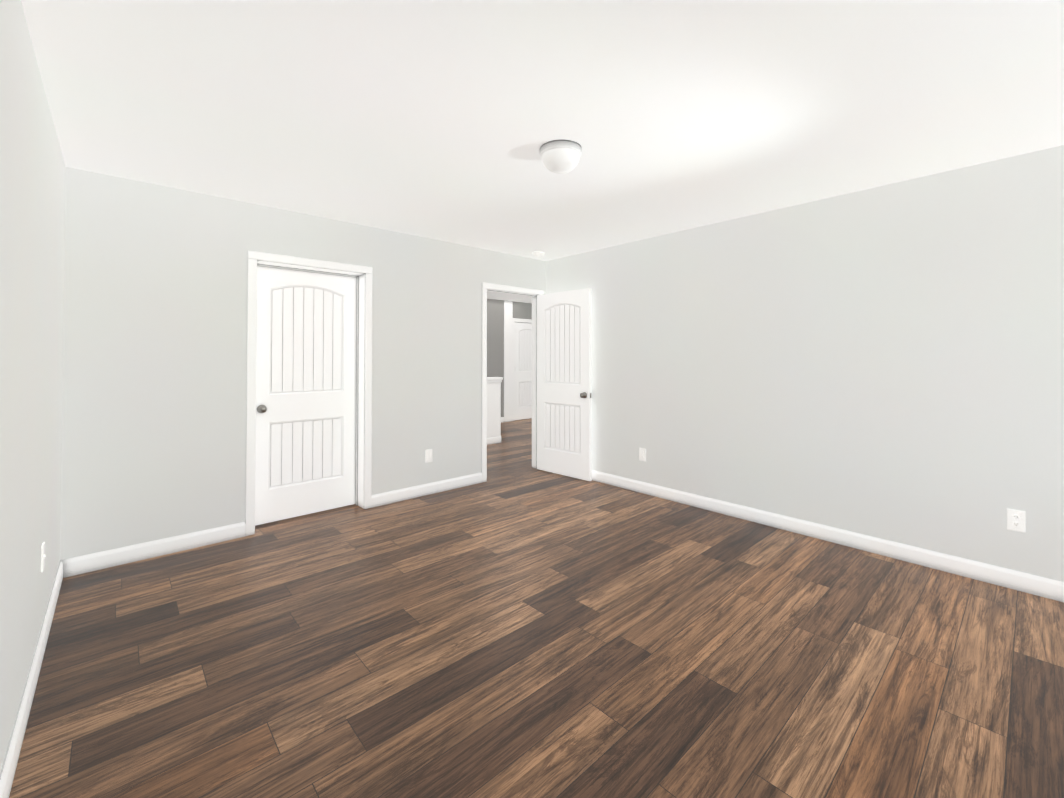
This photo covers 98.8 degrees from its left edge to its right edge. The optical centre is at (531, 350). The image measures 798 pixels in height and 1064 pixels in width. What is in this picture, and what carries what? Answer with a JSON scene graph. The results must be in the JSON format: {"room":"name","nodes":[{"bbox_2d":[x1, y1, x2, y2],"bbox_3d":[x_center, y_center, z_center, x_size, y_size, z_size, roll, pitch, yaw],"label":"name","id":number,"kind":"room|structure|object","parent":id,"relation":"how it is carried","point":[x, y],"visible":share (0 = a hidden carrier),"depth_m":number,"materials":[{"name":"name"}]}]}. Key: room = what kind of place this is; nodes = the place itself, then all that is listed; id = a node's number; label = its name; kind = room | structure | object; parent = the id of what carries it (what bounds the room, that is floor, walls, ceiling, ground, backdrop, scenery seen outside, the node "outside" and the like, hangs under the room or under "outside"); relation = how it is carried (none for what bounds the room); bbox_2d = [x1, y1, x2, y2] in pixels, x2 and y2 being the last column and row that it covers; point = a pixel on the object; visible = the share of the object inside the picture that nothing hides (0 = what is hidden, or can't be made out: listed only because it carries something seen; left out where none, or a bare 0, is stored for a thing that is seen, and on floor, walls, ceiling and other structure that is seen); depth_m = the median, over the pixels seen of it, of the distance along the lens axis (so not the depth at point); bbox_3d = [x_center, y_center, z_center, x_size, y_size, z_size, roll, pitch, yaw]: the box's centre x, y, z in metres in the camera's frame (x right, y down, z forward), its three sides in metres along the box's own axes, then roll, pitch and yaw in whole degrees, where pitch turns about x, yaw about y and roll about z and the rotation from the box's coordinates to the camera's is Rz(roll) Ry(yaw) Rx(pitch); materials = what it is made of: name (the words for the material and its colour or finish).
{"room":"empty bedroom","nodes":[
{"label":"empty bedroom","id":0,"kind":"room"},
{"bbox_2d":[0,0,65,771],"bbox_3d":[-1.366,0.098,1.005,0.185,2.470,4.520,1,-1,-42],"label":"wall","id":1,"kind":"structure","parent":0,"point":[32,202],"depth_m":1.64,"materials":[{"name":"paint"}]},
{"bbox_2d":[0,560,62,797],"bbox_3d":[-1.293,1.281,1.056,0.014,0.105,4.520,1,-1,-42],"label":"baseboard","id":2,"kind":"structure","parent":1,"relation":"attached to","point":[9,766],"depth_m":1.66,"materials":[{"name":"paint"}]},
{"bbox_2d":[41,542,45,571],"bbox_3d":[-2.198,0.928,2.054,0.011,0.115,0.070,1,-1,-42],"label":"outlet","id":3,"kind":"object","parent":1,"relation":"attached to","point":[43,556],"visible":1,"depth_m":2.04,"materials":[{"name":"white plastic"}]},
{"bbox_2d":[60,167,545,559],"bbox_3d":[-0.189,0.158,5.255,7.646,2.470,0.185,1,-1,-42],"label":"wall","id":4,"kind":"structure","parent":0,"point":[154,397],"depth_m":3.19,"materials":[{"name":"paint"}]},
{"bbox_2d":[61,522,245,577],"bbox_3d":[-2.462,1.309,3.038,0.952,0.105,0.014,1,-1,-42],"label":"baseboard","id":5,"kind":"structure","parent":4,"relation":"attached to","point":[78,565],"depth_m":2.99,"materials":[{"name":"paint"}]},
{"bbox_2d":[255,265,356,525],"bbox_3d":[-1.875,0.346,3.820,0.824,2.030,0.151,1,-1,-42],"label":"closet door","id":6,"kind":"structure","parent":4,"relation":"in","point":[306,382],"depth_m":3.79,"materials":[{"name":"paint"}]},
{"bbox_2d":[245,251,371,535],"bbox_3d":[-1.827,0.318,3.763,0.944,2.107,0.217,1,-1,-42],"label":"door frame","id":7,"kind":"structure","parent":4,"relation":"attached to","point":[363,274],"depth_m":3.90,"materials":[{"name":"paint"}]},
{"bbox_2d":[371,472,481,507],"bbox_3d":[-0.969,1.328,4.395,1.194,0.105,0.014,1,-1,-42],"label":"baseboard","id":8,"kind":"structure","parent":4,"relation":"attached to","point":[385,498],"depth_m":4.34,"materials":[{"name":"paint"}]},
{"bbox_2d":[425,449,431,461],"bbox_3d":[-0.991,1.013,4.383,0.070,0.115,0.008,1,-1,-42],"label":"electrical outlet","id":9,"kind":"object","parent":4,"relation":"attached to","point":[428,455],"visible":1,"depth_m":4.38,"materials":[{"name":"white plastic"}]},
{"bbox_2d":[482,283,542,481],"bbox_3d":[-0.242,0.338,5.157,0.890,2.107,0.147,1,-1,-42],"label":"door frame","id":10,"kind":"structure","parent":4,"relation":"attached to","point":[533,293],"depth_m":5.04,"materials":[{"name":"paint"}]},
{"bbox_2d":[537,289,591,480],"bbox_3d":[0.342,0.364,5.091,0.770,2.030,0.151,-1,-1,44],"label":"hall door","id":11,"kind":"structure","parent":10,"relation":"attached to","point":[564,418],"depth_m":5.05,"materials":[{"name":"paint"}]},
{"bbox_2d":[487,377,502,437],"bbox_3d":[-1.341,0.906,6.343,2.258,1.005,0.170,1,-1,-42],"label":"wall","id":12,"kind":"structure","parent":0,"point":[493,406],"depth_m":6.96,"materials":[{"name":"paint"}]},
{"bbox_2d":[487,436,500,444],"bbox_3d":[-1.305,1.355,6.279,2.233,0.105,0.014,1,-1,-42],"label":"baseboard","id":13,"kind":"structure","parent":12,"relation":"attached to","point":[494,440],"depth_m":6.93,"materials":[{"name":"paint"}]},
{"bbox_2d":[487,299,531,421],"bbox_3d":[-1.448,0.205,8.557,5.065,2.470,0.205,1,-1,-42],"label":"wall","id":14,"kind":"structure","parent":0,"point":[495,336],"depth_m":9.23,"materials":[{"name":"paint"}]},
{"bbox_2d":[512,318,531,420],"bbox_3d":[-0.133,0.397,9.765,0.930,2.120,0.217,1,-1,-42],"label":"door frame","id":15,"kind":"structure","parent":14,"relation":"attached to","point":[513,358],"depth_m":9.40,"materials":[{"name":"paint"}]},
{"bbox_2d":[515,322,531,419],"bbox_3d":[-0.085,0.429,9.707,0.784,2.030,0.151,1,-1,-42],"label":"door","id":16,"kind":"structure","parent":14,"relation":"in","point":[523,370],"depth_m":9.60,"materials":[{"name":"paint"}]},
{"bbox_2d":[9,418,1063,797],"bbox_3d":[0.076,1.419,4.945,7.646,0.060,8.805,1,-1,-42],"label":"floor","id":17,"kind":"structure","parent":0,"point":[515,624],"depth_m":1.96,"materials":[{"name":"wood"}]},
{"bbox_2d":[21,0,1063,302],"bbox_3d":[0.076,-1.121,4.981,7.646,0.080,8.805,1,-1,-42],"label":"ceiling","id":18,"kind":"structure","parent":0,"point":[443,120],"depth_m":2.06,"materials":[{"name":"paint"}]},
{"bbox_2d":[532,251,543,256],"bbox_3d":[0.066,-1.058,5.031,0.136,0.044,0.136,1,-1,-42],"label":"smoke detector","id":19,"kind":"object","parent":18,"relation":"attached to","point":[537,253],"visible":0.98,"depth_m":4.99,"materials":[{"name":"white plastic"}]},
{"bbox_2d":[539,140,581,173],"bbox_3d":[0.159,-1.053,2.532,0.236,0.126,0.236,1,-1,-42],"label":"ceiling light","id":20,"kind":"object","parent":18,"relation":"attached to","point":[560,156],"visible":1,"depth_m":2.46,"materials":[{"name":"white glass"}]},
{"bbox_2d":[546,145,1063,581],"bbox_3d":[1.753,0.138,3.842,0.185,2.470,4.520,1,-1,-42],"label":"wall","id":21,"kind":"structure","parent":0,"point":[885,362],"depth_m":3.13,"materials":[{"name":"paint"}]},
{"bbox_2d":[639,448,645,460],"bbox_3d":[1.074,1.011,4.432,0.008,0.115,0.070,1,-1,-42],"label":"electrical outlet","id":22,"kind":"object","parent":21,"relation":"attached to","point":[642,454],"visible":1,"depth_m":4.43,"materials":[{"name":"white plastic"}]},
{"bbox_2d":[592,470,1063,601],"bbox_3d":[1.679,1.319,3.758,0.014,0.105,4.520,1,-1,-42],"label":"baseboard","id":23,"kind":"structure","parent":21,"relation":"attached to","point":[1020,581],"depth_m":3.10,"materials":[{"name":"paint"}]},
{"bbox_2d":[1007,509,1024,531],"bbox_3d":[2.749,0.965,2.590,0.008,0.115,0.070,1,-1,-42],"label":"electrical outlet","id":24,"kind":"object","parent":21,"relation":"attached to","point":[1015,520],"visible":1,"depth_m":2.59,"materials":[{"name":"white plastic"}]}
]}

